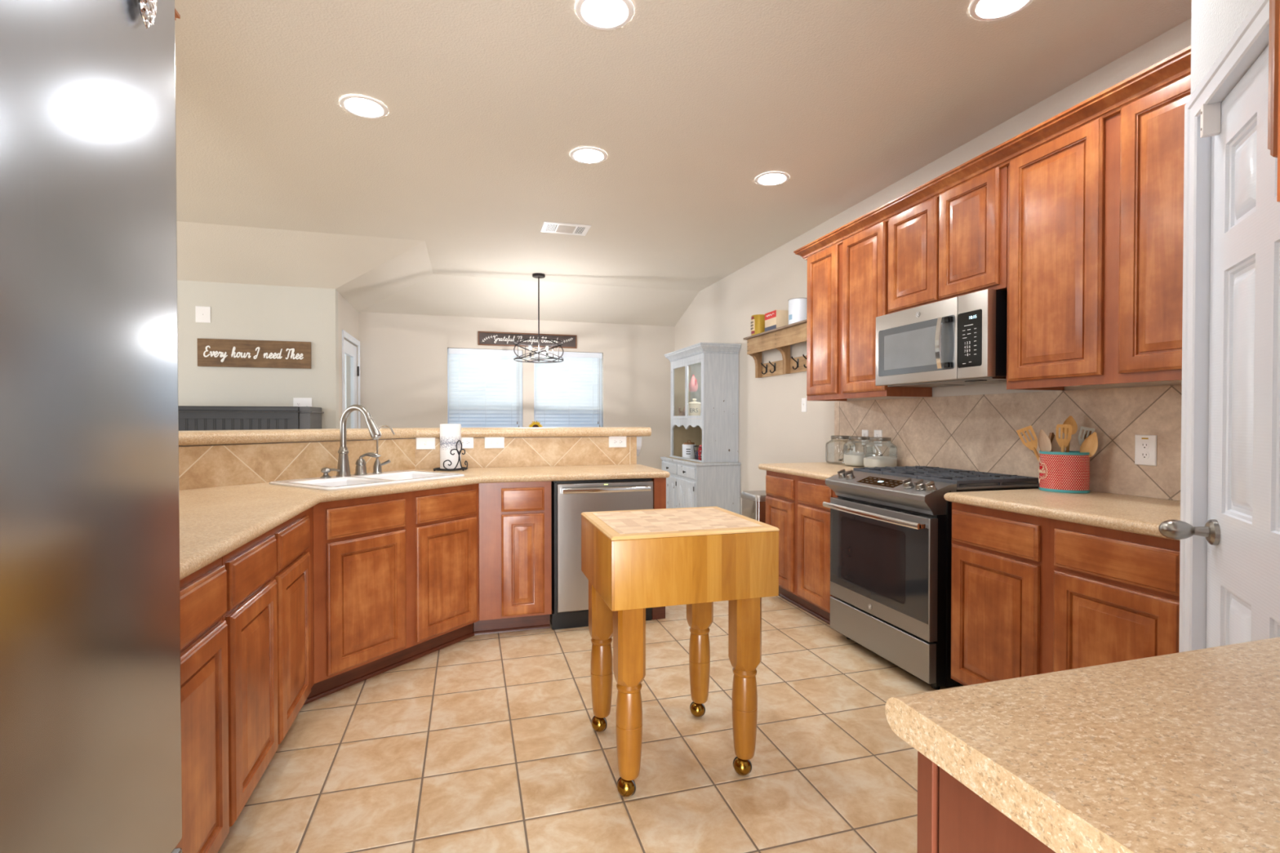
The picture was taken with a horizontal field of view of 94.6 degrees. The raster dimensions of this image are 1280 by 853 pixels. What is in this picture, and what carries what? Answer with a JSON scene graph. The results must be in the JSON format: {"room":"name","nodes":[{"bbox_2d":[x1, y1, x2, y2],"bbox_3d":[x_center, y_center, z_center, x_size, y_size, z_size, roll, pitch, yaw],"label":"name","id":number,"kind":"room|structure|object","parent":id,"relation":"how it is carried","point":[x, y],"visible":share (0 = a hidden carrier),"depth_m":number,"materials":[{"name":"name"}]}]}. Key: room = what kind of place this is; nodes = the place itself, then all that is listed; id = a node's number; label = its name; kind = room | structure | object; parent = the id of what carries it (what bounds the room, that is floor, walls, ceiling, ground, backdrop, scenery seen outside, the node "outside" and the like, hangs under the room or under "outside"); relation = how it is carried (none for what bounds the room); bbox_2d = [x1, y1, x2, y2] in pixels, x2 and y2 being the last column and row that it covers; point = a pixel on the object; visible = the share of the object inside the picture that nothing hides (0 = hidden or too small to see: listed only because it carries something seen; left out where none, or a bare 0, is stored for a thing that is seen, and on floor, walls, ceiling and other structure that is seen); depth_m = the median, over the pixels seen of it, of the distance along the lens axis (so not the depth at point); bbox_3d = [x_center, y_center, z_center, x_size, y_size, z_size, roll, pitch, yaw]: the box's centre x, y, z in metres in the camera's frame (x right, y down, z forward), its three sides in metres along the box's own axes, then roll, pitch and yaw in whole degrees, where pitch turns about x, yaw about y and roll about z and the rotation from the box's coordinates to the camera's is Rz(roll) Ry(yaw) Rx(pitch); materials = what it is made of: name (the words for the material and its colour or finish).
{"room":"kitchen","nodes":[
{"label":"kitchen","id":0,"kind":"room"},
{"bbox_2d":[177,280,338,428],"bbox_3d":[-5.674,-0.090,4.842,5.793,2.520,0.120,0,1,-16],"label":"wall","id":1,"kind":"structure","parent":0,"point":[238,311],"depth_m":5.41,"materials":[{"name":"beige paint"}]},
{"bbox_2d":[195,306,210,323],"bbox_3d":[-3.902,-1.001,5.279,0.115,0.145,0.006,0,1,-16],"label":"box","id":2,"kind":"object","parent":1,"relation":"attached to","point":[202,313],"visible":1,"depth_m":5.28,"materials":[{"name":"white plastic"}]},
{"bbox_2d":[197,337,311,368],"bbox_3d":[-3.505,-0.662,5.387,0.904,0.248,0.027,0,1,-16],"label":"sign","id":3,"kind":"object","parent":1,"relation":"attached to","point":[224,353],"visible":1,"depth_m":5.38,"materials":[{"name":"brown wood"}]},
{"bbox_2d":[293,397,311,406],"bbox_3d":[-3.143,-0.190,5.508,0.155,0.155,0.008,0,1,-16],"label":"power outlet","id":4,"kind":"object","parent":1,"relation":"attached to","point":[297,402],"visible":0.6,"depth_m":5.50,"materials":[{"name":"white plastic"}]},
{"bbox_2d":[337,292,359,428],"bbox_3d":[-3.121,-0.146,6.221,0.120,2.600,1.110,0,1,-16],"label":"wall","id":5,"kind":"structure","parent":0,"point":[348,315],"depth_m":6.21,"materials":[{"name":"beige paint"}]},
{"bbox_2d":[343,338,359,428],"bbox_3d":[-3.104,0.126,6.319,0.065,2.035,0.792,0,1,-16],"label":"door","id":6,"kind":"structure","parent":5,"relation":"in","point":[350,349],"depth_m":6.56,"materials":[{"name":"white paint"}]},
{"bbox_2d":[342,329,360,428],"bbox_3d":[-3.078,0.093,6.320,0.016,2.120,0.930,0,1,-16],"label":"trim","id":7,"kind":"structure","parent":5,"relation":"attached to","point":[344,334],"depth_m":6.17,"materials":[{"name":"white paint"}]},
{"bbox_2d":[178,436,615,469],"bbox_3d":[-1.326,0.634,3.257,0.999,1.108,3.131,0,1,37],"label":"wall","id":8,"kind":"structure","parent":0,"point":[543,437],"depth_m":3.36,"materials":[{"name":"beige paint"}]},
{"bbox_2d":[178,438,415,490],"bbox_3d":[-1.731,0.179,3.150,0.008,0.192,1.300,0,1,29],"label":"tile backsplash","id":9,"kind":"structure","parent":8,"relation":"attached to","point":[200,466],"depth_m":2.96,"materials":[{"name":"tile"}]},
{"bbox_2d":[178,426,651,445],"bbox_3d":[-1.376,0.047,3.322,1.269,0.062,3.486,1,1,39],"label":"countertop","id":10,"kind":"structure","parent":8,"relation":"on","point":[198,437],"depth_m":3.46,"materials":[{"name":"beige laminate"}]},
{"bbox_2d":[414,436,636,469],"bbox_3d":[-0.723,0.170,3.921,1.452,0.192,0.008,0,1,-16],"label":"tile backsplash","id":11,"kind":"structure","parent":8,"relation":"attached to","point":[517,451],"depth_m":3.93,"materials":[{"name":"tile"}]},
{"bbox_2d":[416,437,435,449],"bbox_3d":[-1.351,0.107,3.726,0.114,0.076,0.016,0,1,-16],"label":"light switch","id":12,"kind":"object","parent":11,"relation":"attached to","point":[422,443],"visible":1,"depth_m":3.73,"materials":[{"name":"white plastic"}]},
{"bbox_2d":[461,437,473,448],"bbox_3d":[-1.127,0.104,3.795,0.114,0.076,0.008,0,1,-16],"label":"power outlet","id":13,"kind":"object","parent":11,"relation":"attached to","point":[467,442],"visible":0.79,"depth_m":3.80,"materials":[{"name":"white plastic"}]},
{"bbox_2d":[484,437,504,448],"bbox_3d":[-0.946,0.104,3.843,0.125,0.076,0.016,0,1,-16],"label":"light switch","id":14,"kind":"object","parent":11,"relation":"attached to","point":[490,442],"visible":1,"depth_m":3.84,"materials":[{"name":"white plastic"}]},
{"bbox_2d":[608,435,626,447],"bbox_3d":[-0.153,0.106,4.077,0.125,0.078,0.008,0,1,-16],"label":"power outlet","id":15,"kind":"object","parent":11,"relation":"attached to","point":[619,441],"visible":1,"depth_m":4.07,"materials":[{"name":"white plastic"}]},
{"bbox_2d":[636,436,641,456],"bbox_3d":[-0.020,0.142,4.199,0.040,0.140,0.105,0,1,-16],"label":"bracket","id":16,"kind":"object","parent":8,"relation":"attached to","point":[638,438],"visible":0.52,"depth_m":4.16,"materials":[{"name":"white paint"}]},
{"bbox_2d":[358,311,674,470],"bbox_3d":[-1.457,-0.138,7.354,3.947,2.560,0.140,0,1,-16],"label":"wall","id":17,"kind":"structure","parent":0,"point":[403,357],"depth_m":7.17,"materials":[{"name":"beige paint"}]},
{"bbox_2d":[447,348,522,427],"bbox_3d":[-1.882,-0.319,7.210,0.924,1.245,0.154,0,1,-16],"label":"window","id":18,"kind":"structure","parent":17,"relation":"in","point":[447,348],"depth_m":7.12,"materials":[{"name":"white paint"}]},
{"bbox_2d":[448,347,521,427],"bbox_3d":[-1.876,-0.342,7.189,0.860,1.191,0.070,0,1,-16],"label":"window blind","id":19,"kind":"object","parent":18,"relation":"attached to","point":[485,385],"visible":0.78,"depth_m":7.18,"materials":[{"name":"white paint"}]},
{"bbox_2d":[478,331,577,348],"bbox_3d":[-1.374,-1.066,7.283,1.200,0.166,0.022,0,1,-16],"label":"sign","id":20,"kind":"object","parent":17,"relation":"attached to","point":[485,338],"visible":0.78,"depth_m":7.26,"materials":[{"name":"brown wood"}]},
{"bbox_2d":[534,351,602,426],"bbox_3d":[-0.899,-0.345,7.472,0.853,1.191,0.070,0,1,-16],"label":"window blind","id":21,"kind":"object","parent":17,"relation":"attached to","point":[568,392],"visible":0.82,"depth_m":7.47,"materials":[{"name":"white paint"}]},
{"bbox_2d":[217,595,963,852],"bbox_3d":[-1.845,1.235,1.354,11.200,0.050,11.600,0,1,-16],"label":"floor","id":22,"kind":"structure","parent":0,"point":[484,743],"depth_m":2.15,"materials":[{"name":"tile"}]},
{"bbox_2d":[0,0,182,852],"bbox_3d":[-0.826,0.333,0.194,0.930,1.780,0.905,0,1,-16],"label":"refrigerator","id":23,"kind":"object","parent":22,"relation":"on","point":[91,689],"visible":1,"depth_m":0.56,"materials":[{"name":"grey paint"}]},
{"bbox_2d":[138,0,157,28],"bbox_3d":[-0.544,-0.492,0.653,0.011,0.108,0.038,0,1,-16],"label":"hanging ornament","id":24,"kind":"object","parent":23,"relation":"hanging from","point":[148,8],"visible":1,"depth_m":0.65,"materials":[{"name":"silver metal"}]},
{"bbox_2d":[175,557,229,852],"bbox_3d":[-1.274,0.776,1.105,0.606,0.872,0.843,0,1,-16],"label":"base cabinet","id":25,"kind":"object","parent":22,"relation":"on","point":[202,593],"visible":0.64,"depth_m":1.43,"materials":[{"name":"brown wood"}]},
{"bbox_2d":[177,405,324,431],"bbox_3d":[-3.593,0.497,5.125,1.445,1.339,0.472,0,1,-16],"label":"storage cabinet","id":26,"kind":"object","parent":22,"relation":"on","point":[191,418],"visible":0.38,"depth_m":4.99,"materials":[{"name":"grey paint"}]},
{"bbox_2d":[222,506,313,827],"bbox_3d":[-1.525,0.767,1.973,0.606,0.872,0.955,0,1,-16],"label":"base cabinet","id":27,"kind":"object","parent":22,"relation":"on","point":[268,616],"visible":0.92,"depth_m":1.87,"materials":[{"name":"brown wood"}]},
{"bbox_2d":[303,483,479,705],"bbox_3d":[-1.348,0.755,3.033,0.521,0.872,0.968,0,1,32],"label":"base cabinet","id":28,"kind":"object","parent":22,"relation":"on","point":[396,576],"visible":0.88,"depth_m":2.81,"materials":[{"name":"brown wood"}]},
{"bbox_2d":[178,464,670,580],"bbox_3d":[-0.727,0.305,2.364,2.414,0.042,2.982,0,1,-16],"label":"countertop","id":29,"kind":"structure","parent":28,"relation":"on","point":[215,522],"depth_m":2.39,"materials":[{"name":"beige laminate"}]},
{"bbox_2d":[269,452,464,490],"bbox_3d":[-1.382,0.302,3.062,0.523,0.319,0.783,0,1,32],"label":"sink","id":30,"kind":"object","parent":29,"relation":"in","point":[371,479],"depth_m":3.05,"materials":[{"name":"white ceramic"}]},
{"bbox_2d":[320,467,339,478],"bbox_3d":[-1.607,0.238,3.050,0.092,0.053,0.052,0,1,20],"label":"soap dispenser","id":31,"kind":"object","parent":30,"relation":"on","point":[325,470],"visible":1,"depth_m":3.05,"materials":[{"name":"silver metal"}]},
{"bbox_2d":[335,404,381,476],"bbox_3d":[-1.478,0.074,3.097,0.283,0.379,0.073,0,1,23],"label":"kitchen faucet","id":32,"kind":"object","parent":30,"relation":"on","point":[343,465],"visible":0.99,"depth_m":3.11,"materials":[{"name":"silver metal"}]},
{"bbox_2d":[372,424,395,473],"bbox_3d":[-1.425,0.126,3.303,0.144,0.272,0.052,0,1,7],"label":"tap","id":33,"kind":"object","parent":30,"relation":"on","point":[377,468],"visible":0.93,"depth_m":3.30,"materials":[{"name":"silver metal"}]},
{"bbox_2d":[433,440,467,471],"bbox_3d":[-1.165,0.129,3.633,0.204,0.282,0.204,0,1,-16],"label":"paper towel holder","id":34,"kind":"object","parent":29,"relation":"on","point":[463,468],"visible":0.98,"depth_m":3.56,"materials":[{"name":"metal"}]},
{"bbox_2d":[440,423,461,468],"bbox_3d":[-1.165,0.120,3.633,0.124,0.270,0.124,0,1,-16],"label":"paper towel roll","id":35,"kind":"object","parent":34,"relation":"on","point":[450,433],"visible":0.94,"depth_m":3.58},
{"bbox_2d":[473,481,551,635],"bbox_3d":[-0.790,0.748,3.600,0.433,0.872,0.551,0,1,-16],"label":"base cabinet","id":36,"kind":"object","parent":22,"relation":"on","point":[514,518],"visible":0.91,"depth_m":3.35,"materials":[{"name":"brown wood"}]},
{"bbox_2d":[551,478,653,630],"bbox_3d":[-0.277,0.749,3.722,0.608,0.868,0.598,0,1,-16],"label":"dishwasher","id":37,"kind":"object","parent":22,"relation":"on","point":[569,499],"visible":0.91,"depth_m":3.44,"materials":[{"name":"silver metal"}]},
{"bbox_2d":[652,478,666,619],"bbox_3d":[0.048,0.745,3.859,0.084,0.872,0.560,0,1,-16],"label":"cabinet end panel","id":38,"kind":"object","parent":22,"relation":"on","point":[659,484],"visible":0.18,"depth_m":3.59,"materials":[{"name":"brown wood"}]},
{"bbox_2d":[581,506,779,797],"bbox_3d":[0.120,0.772,2.190,0.588,0.858,0.524,0,1,-16],"label":"table","id":39,"kind":"object","parent":22,"relation":"on","point":[633,562],"visible":1,"depth_m":1.99,"materials":[{"name":"brown wood"}]},
{"bbox_2d":[660,342,741,514],"bbox_3d":[0.610,0.162,6.378,0.511,1.982,1.116,0,1,-16],"label":"hutch","id":40,"kind":"object","parent":22,"relation":"on","point":[714,480],"visible":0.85,"depth_m":5.93,"materials":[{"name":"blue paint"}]},
{"bbox_2d":[682,440,696,458],"bbox_3d":[0.545,0.252,6.553,0.152,0.204,0.152,0,1,-16],"label":"lidded canister","id":41,"kind":"object","parent":40,"relation":"on","point":[687,447],"visible":0.87,"depth_m":6.49,"materials":[{"name":"ceramic"}]},
{"bbox_2d":[688,374,697,392],"bbox_3d":[0.581,-0.469,6.385,0.100,0.192,0.152,0,1,-16],"label":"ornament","id":42,"kind":"object","parent":40,"relation":"on","point":[693,385],"visible":1,"depth_m":6.36,"materials":[{"name":"pink ceramic"}]},
{"bbox_2d":[688,398,701,415],"bbox_3d":[0.591,-0.185,6.406,0.144,0.238,0.144,0,1,-16],"label":"lidded canister","id":43,"kind":"object","parent":40,"relation":"in","point":[694,407],"visible":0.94,"depth_m":6.35,"materials":[{"name":"beige"}]},
{"bbox_2d":[741,490,766,523],"bbox_3d":[1.052,0.857,4.874,0.406,0.625,0.312,0,1,-16],"label":"trash can","id":44,"kind":"object","parent":22,"relation":"on","point":[753,502],"visible":0.18,"depth_m":4.75,"materials":[{"name":"silver metal"}]},
{"bbox_2d":[765,470,838,624],"bbox_3d":[1.276,0.746,3.841,0.606,0.872,0.836,0,1,-16],"label":"base cabinet","id":45,"kind":"object","parent":22,"relation":"on","point":[794,506],"visible":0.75,"depth_m":3.69,"materials":[{"name":"brown wood"}]},
{"bbox_2d":[758,462,864,480],"bbox_3d":[1.268,0.288,3.853,0.644,0.042,0.874,0,1,-16],"label":"countertop","id":46,"kind":"structure","parent":45,"relation":"on","point":[817,470],"depth_m":3.84,"materials":[{"name":"beige laminate"}]},
{"bbox_2d":[825,435,855,464],"bbox_3d":[1.415,0.164,4.175,0.174,0.199,0.174,0,1,-16],"label":"glass jar","id":47,"kind":"object","parent":46,"relation":"on","point":[851,446],"visible":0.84,"depth_m":4.21,"materials":[{"name":"clear"}]},
{"bbox_2d":[843,435,875,466],"bbox_3d":[1.469,0.167,3.962,0.174,0.199,0.174,0,1,-16],"label":"glass jar","id":48,"kind":"object","parent":46,"relation":"on","point":[871,448],"visible":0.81,"depth_m":3.98,"materials":[{"name":"white"}]},
{"bbox_2d":[843,452,875,466],"bbox_3d":[1.469,0.217,3.962,0.169,0.090,0.169,0,1,-16],"label":"flour","id":49,"kind":"object","parent":48,"relation":"in","point":[852,459],"visible":0.77,"depth_m":3.90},
{"bbox_2d":[862,437,897,466],"bbox_3d":[1.523,0.169,3.749,0.174,0.199,0.174,0,1,-16],"label":"glass jar","id":50,"kind":"object","parent":46,"relation":"on","point":[892,448],"visible":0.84,"depth_m":3.76,"materials":[{"name":"white"}]},
{"bbox_2d":[863,455,897,467],"bbox_3d":[1.523,0.226,3.749,0.169,0.078,0.169,0,1,-16],"label":"flour","id":51,"kind":"object","parent":50,"relation":"in","point":[870,461],"visible":0.84,"depth_m":3.68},
{"bbox_2d":[822,466,1039,689],"bbox_3d":[1.457,0.713,3.057,0.705,0.955,0.758,0,1,-16],"label":"gas range","id":52,"kind":"object","parent":22,"relation":"on","point":[891,527],"visible":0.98,"depth_m":2.82,"materials":[{"name":"silver metal"}]},
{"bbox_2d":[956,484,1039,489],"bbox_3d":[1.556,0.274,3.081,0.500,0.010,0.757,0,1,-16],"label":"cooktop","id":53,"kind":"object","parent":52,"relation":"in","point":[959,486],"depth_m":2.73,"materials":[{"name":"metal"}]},
{"bbox_2d":[916,751,1055,852],"bbox_3d":[0.852,0.783,0.511,0.954,0.872,0.641,0,1,-16],"label":"base cabinet","id":54,"kind":"object","parent":22,"relation":"on","point":[952,818],"visible":0.02,"depth_m":0.61,"materials":[{"name":"brown wood"}]},
{"bbox_2d":[885,636,1279,852],"bbox_3d":[1.064,0.325,0.568,1.442,0.042,0.648,0,1,-16],"label":"countertop","id":55,"kind":"structure","parent":54,"relation":"on","point":[1175,753],"depth_m":0.57,"materials":[{"name":"beige laminate"}]},
{"bbox_2d":[951,502,1180,685],"bbox_3d":[1.746,0.764,2.220,0.606,0.872,0.886,0,1,-16],"label":"base cabinet","id":56,"kind":"object","parent":22,"relation":"on","point":[1031,595],"visible":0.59,"depth_m":2.12,"materials":[{"name":"brown wood"}]},
{"bbox_2d":[943,488,1180,541],"bbox_3d":[1.745,0.307,2.207,0.644,0.042,0.896,0,1,-16],"label":"countertop","id":57,"kind":"structure","parent":56,"relation":"on","point":[1123,513],"depth_m":2.15,"materials":[{"name":"beige laminate"}]},
{"bbox_2d":[1038,450,1089,493],"bbox_3d":[1.849,0.195,2.576,0.162,0.173,0.178,0,1,-16],"label":"tin","id":58,"kind":"object","parent":57,"relation":"on","point":[1059,472],"visible":0.97,"depth_m":2.51,"materials":[{"name":"red metal"}]},
{"bbox_2d":[1016,425,1039,461],"bbox_3d":[1.770,0.136,2.644,0.148,0.282,0.013,0,1,35],"label":"slotted turner","id":59,"kind":"object","parent":58,"relation":"in","point":[1033,445],"visible":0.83,"depth_m":2.65,"materials":[{"name":"brown wood"}]},
{"bbox_2d":[1038,429,1051,451],"bbox_3d":[1.786,0.145,2.590,0.068,0.264,0.024,1,1,39],"label":"wooden spoon","id":60,"kind":"object","parent":58,"relation":"in","point":[1044,442],"visible":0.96,"depth_m":2.59,"materials":[{"name":"grey wood"}]},
{"bbox_2d":[1051,435,1065,452],"bbox_3d":[1.839,0.157,2.590,0.060,0.240,0.024,1,1,38],"label":"wooden spoon","id":61,"kind":"object","parent":58,"relation":"in","point":[1055,447],"visible":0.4,"depth_m":2.59,"materials":[{"name":"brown wood"}]},
{"bbox_2d":[1055,424,1071,452],"bbox_3d":[1.824,0.134,2.550,0.056,0.285,0.013,2,2,35],"label":"slotted spoon","id":62,"kind":"object","parent":58,"relation":"in","point":[1063,443],"visible":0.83,"depth_m":2.54,"materials":[{"name":"brown wood"}]},
{"bbox_2d":[1062,415,1077,452],"bbox_3d":[1.891,0.115,2.602,0.056,0.323,0.024,0,1,35],"label":"wooden spoon","id":63,"kind":"object","parent":58,"relation":"in","point":[1069,420],"visible":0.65,"depth_m":2.59,"materials":[{"name":"brown wood"}]},
{"bbox_2d":[1062,415,1077,435],"bbox_3d":[1.892,-0.004,2.601,0.056,0.085,0.022,5,4,35],"label":"spoon bowl","id":64,"kind":"object","parent":63,"relation":"on","point":[1069,420],"depth_m":2.59,"materials":[{"name":"brown wood"}]},
{"bbox_2d":[1078,426,1094,452],"bbox_3d":[1.912,0.138,2.556,0.088,0.278,0.013,0,1,34],"label":"slotted turner","id":65,"kind":"object","parent":58,"relation":"in","point":[1080,440],"visible":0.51,"depth_m":2.55,"materials":[{"name":"metal"}]},
{"bbox_2d":[1080,431,1097,457],"bbox_3d":[1.889,0.151,2.517,0.096,0.255,0.024,0,1,32],"label":"wooden spoon","id":66,"kind":"object","parent":58,"relation":"in","point":[1090,444],"visible":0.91,"depth_m":2.50,"materials":[{"name":"brown wood"}]},
{"bbox_2d":[174,0,1191,326],"bbox_3d":[-1.818,-1.389,1.228,11.200,0.280,11.400,0,1,-16],"label":"ceiling","id":67,"kind":"structure","parent":0,"point":[439,204],"depth_m":3.02,"materials":[{"name":"paint"}]},
{"bbox_2d":[338,94,388,118],"bbox_3d":[-1.334,-1.544,2.858,0.216,0.006,0.216,0,1,-16],"label":"recessed light","id":68,"kind":"object","parent":67,"relation":"in","point":[363,106],"visible":1,"depth_m":2.85,"materials":[{"name":"white plastic"}]},
{"bbox_2d":[345,97,382,115],"bbox_3d":[-1.334,-1.544,2.858,0.165,0.003,0.165,0,1,-16],"label":"diffuser","id":69,"kind":"object","parent":68,"relation":"attached to","point":[356,106],"depth_m":2.85,"materials":[{"name":"white"}]},
{"bbox_2d":[513,272,563,363],"bbox_3d":[-1.056,-1.131,6.168,0.515,0.908,0.515,0,1,-16],"label":"pendant light","id":70,"kind":"object","parent":67,"relation":"hanging from","point":[537,275],"visible":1,"depth_m":6.16,"materials":[{"name":"brown metal"}]},
{"bbox_2d":[540,221,591,235],"bbox_3d":[-0.591,-1.564,4.676,0.366,0.008,0.250,0,1,-16],"label":"ceiling vent","id":71,"kind":"object","parent":67,"relation":"in","point":[547,227],"visible":1,"depth_m":4.67,"materials":[{"name":"white plastic"}]},
{"bbox_2d":[569,146,607,164],"bbox_3d":[-0.294,-1.550,3.383,0.216,0.006,0.216,0,1,-16],"label":"recessed light","id":72,"kind":"object","parent":67,"relation":"in","point":[587,155],"visible":1,"depth_m":3.38,"materials":[{"name":"white plastic"}]},
{"bbox_2d":[573,149,603,162],"bbox_3d":[-0.294,-1.550,3.383,0.165,0.003,0.165,0,1,-16],"label":"diffuser","id":73,"kind":"object","parent":72,"relation":"attached to","point":[580,155],"depth_m":3.38,"materials":[{"name":"white"}]},
{"bbox_2d":[575,0,633,30],"bbox_3d":[-0.130,-1.536,2.184,0.216,0.006,0.216,0,1,-16],"label":"recessed light","id":74,"kind":"object","parent":67,"relation":"in","point":[604,15],"visible":1,"depth_m":2.19,"materials":[{"name":"white plastic"}]},
{"bbox_2d":[582,0,626,26],"bbox_3d":[-0.130,-1.537,2.184,0.165,0.003,0.165,0,1,-16],"label":"diffuser","id":75,"kind":"object","parent":74,"relation":"attached to","point":[594,12],"depth_m":2.19,"materials":[{"name":"white"}]},
{"bbox_2d":[754,171,789,186],"bbox_3d":[0.829,-1.553,3.710,0.216,0.006,0.216,0,1,-16],"label":"recessed light","id":76,"kind":"object","parent":67,"relation":"in","point":[771,178],"visible":1,"depth_m":3.70,"materials":[{"name":"white plastic"}]},
{"bbox_2d":[758,173,785,184],"bbox_3d":[0.829,-1.554,3.710,0.165,0.003,0.165,0,1,-16],"label":"diffuser","id":77,"kind":"object","parent":76,"relation":"attached to","point":[763,179],"depth_m":3.71,"materials":[{"name":"white"}]},
{"bbox_2d":[968,0,1032,21],"bbox_3d":[1.311,-1.536,2.132,0.216,0.006,0.216,0,1,-16],"label":"recessed light","id":78,"kind":"object","parent":67,"relation":"in","point":[980,10],"visible":1,"depth_m":2.17,"materials":[{"name":"white plastic"}]},
{"bbox_2d":[977,0,1026,16],"bbox_3d":[1.311,-1.536,2.132,0.165,0.003,0.165,0,1,-16],"label":"diffuser","id":79,"kind":"object","parent":78,"relation":"attached to","point":[984,7],"depth_m":2.16,"materials":[{"name":"white"}]},
{"bbox_2d":[674,17,1191,515],"bbox_3d":[1.364,-0.211,4.922,0.120,2.760,6.340,0,1,-16],"label":"wall","id":80,"kind":"structure","parent":0,"point":[774,428],"depth_m":4.98,"materials":[{"name":"beige paint"}]},
{"bbox_2d":[743,319,806,377],"bbox_3d":[1.204,-0.630,4.938,0.174,0.368,1.180,0,1,-16],"label":"shelf","id":81,"kind":"object","parent":80,"relation":"attached to","point":[780,339],"visible":0.81,"depth_m":4.98,"materials":[{"name":"brown wood"}]},
{"bbox_2d":[751,314,764,335],"bbox_3d":[1.081,-0.911,5.357,0.146,0.185,0.144,0,1,-16],"label":"tin","id":82,"kind":"object","parent":81,"relation":"on","point":[757,321],"visible":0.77,"depth_m":5.29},
{"bbox_2d":[764,309,788,331],"bbox_3d":[1.166,-0.898,5.060,0.120,0.165,0.197,0,1,-16],"label":"food box","id":83,"kind":"object","parent":81,"relation":"on","point":[776,318],"visible":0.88,"depth_m":4.98,"materials":[{"name":"cardboard"}]},
{"bbox_2d":[787,297,807,324],"bbox_3d":[1.268,-0.911,4.714,0.169,0.200,0.169,0,1,-16],"label":"tin","id":84,"kind":"object","parent":81,"relation":"on","point":[797,308],"visible":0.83,"depth_m":4.64,"materials":[{"name":"white paint"}]},
{"bbox_2d":[806,220,932,400],"bbox_3d":[1.439,-0.693,3.820,0.336,1.030,0.831,0,1,-16],"label":"upper cabinet","id":85,"kind":"object","parent":80,"relation":"attached to","point":[847,282],"visible":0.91,"depth_m":3.70,"materials":[{"name":"brown wood"}]},
{"bbox_2d":[887,165,1008,314],"bbox_3d":[1.664,-0.912,3.042,0.336,0.575,0.777,0,1,-16],"label":"upper cabinet","id":86,"kind":"object","parent":80,"relation":"attached to","point":[953,244],"visible":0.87,"depth_m":2.91,"materials":[{"name":"brown wood"}]},
{"bbox_2d":[875,288,1007,387],"bbox_3d":[1.598,-0.417,3.039,0.427,0.400,0.755,0,1,-16],"label":"microwave","id":87,"kind":"object","parent":86,"relation":"attached to","point":[960,340],"visible":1,"depth_m":2.85,"materials":[{"name":"silver metal"}]},
{"bbox_2d":[834,384,1182,501],"bbox_3d":[1.817,0.053,3.131,0.008,0.444,2.638,0,1,-16],"label":"tile backsplash","id":88,"kind":"structure","parent":80,"relation":"attached to","point":[971,433],"depth_m":2.89,"materials":[{"name":"tile"}]},
{"bbox_2d":[874,430,882,446],"bbox_3d":[1.579,0.076,3.923,0.008,0.108,0.078,0,1,-16],"label":"power outlet","id":89,"kind":"object","parent":88,"relation":"attached to","point":[877,433],"visible":0.71,"depth_m":3.91,"materials":[{"name":"white plastic"}]},
{"bbox_2d":[1134,435,1156,466],"bbox_3d":[2.028,0.095,2.372,0.008,0.122,0.078,0,1,-16],"label":"power outlet","id":90,"kind":"object","parent":88,"relation":"attached to","point":[1145,446],"visible":1,"depth_m":2.37,"materials":[{"name":"white plastic"}]},
{"bbox_2d":[1140,441,1149,449],"bbox_3d":[2.025,0.076,2.371,0.002,0.033,0.033,0,1,-16],"label":"receptacle","id":91,"kind":"object","parent":90,"relation":"attached to","point":[1144,445],"depth_m":2.37,"materials":[{"name":"white plastic"}]},
{"bbox_2d":[1140,450,1149,459],"bbox_3d":[2.025,0.115,2.371,0.002,0.033,0.033,0,1,-16],"label":"receptacle","id":92,"kind":"object","parent":90,"relation":"attached to","point":[1144,455],"depth_m":2.37,"materials":[{"name":"white plastic"}]},
{"bbox_2d":[1006,73,1191,390],"bbox_3d":[1.897,-0.675,2.239,0.336,1.030,0.891,0,1,-16],"label":"upper cabinet","id":93,"kind":"object","parent":80,"relation":"attached to","point":[1095,210],"visible":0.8,"depth_m":2.22,"materials":[{"name":"brown wood"}]},
{"bbox_2d":[793,45,1191,260],"bbox_3d":[1.640,-1.200,3.034,0.384,0.076,2.581,0,1,-16],"label":"crown molding","id":94,"kind":"structure","parent":93,"relation":"attached to","point":[1108,103],"depth_m":2.46,"materials":[{"name":"brown wood"}]},
{"bbox_2d":[1190,0,1257,97],"bbox_3d":[1.398,-0.160,1.278,0.110,2.740,0.851,0,1,29],"label":"wall","id":95,"kind":"structure","parent":0,"point":[1214,23],"depth_m":1.53,"materials":[{"name":"white paint"}]},
{"bbox_2d":[1158,44,1279,648],"bbox_3d":[1.342,0.181,1.330,0.149,2.033,0.664,0,1,29],"label":"door","id":96,"kind":"structure","parent":95,"relation":"in","point":[1242,530],"depth_m":1.40,"materials":[{"name":"white paint"}]},
{"bbox_2d":[1200,102,1221,137],"bbox_3d":[1.493,-0.804,1.547,0.036,0.082,0.020,0,1,29],"label":"sensor","id":97,"kind":"object","parent":96,"relation":"attached to","point":[1211,113],"visible":1,"depth_m":1.54,"materials":[{"name":"white plastic"}]},
{"bbox_2d":[1178,0,1269,653],"bbox_3d":[1.393,0.152,1.301,0.116,2.116,0.805,0,1,29],"label":"trim","id":98,"kind":"structure","parent":95,"relation":"attached to","point":[1251,39],"depth_m":1.61,"materials":[{"name":"white paint"}]},
{"bbox_3d":[1.566,-0.148,0.306,2.300,2.740,0.120,0,1,-16],"label":"wall","id":99,"kind":"structure","parent":0,"visible":0},
{"bbox_2d":[1267,0,1279,201],"bbox_3d":[0.867,-0.669,0.341,0.899,1.060,0.341,0,1,-16],"label":"upper cabinet","id":100,"kind":"object","parent":99,"relation":"attached to","point":[1273,102],"visible":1,"depth_m":0.38,"materials":[{"name":"brown wood"}]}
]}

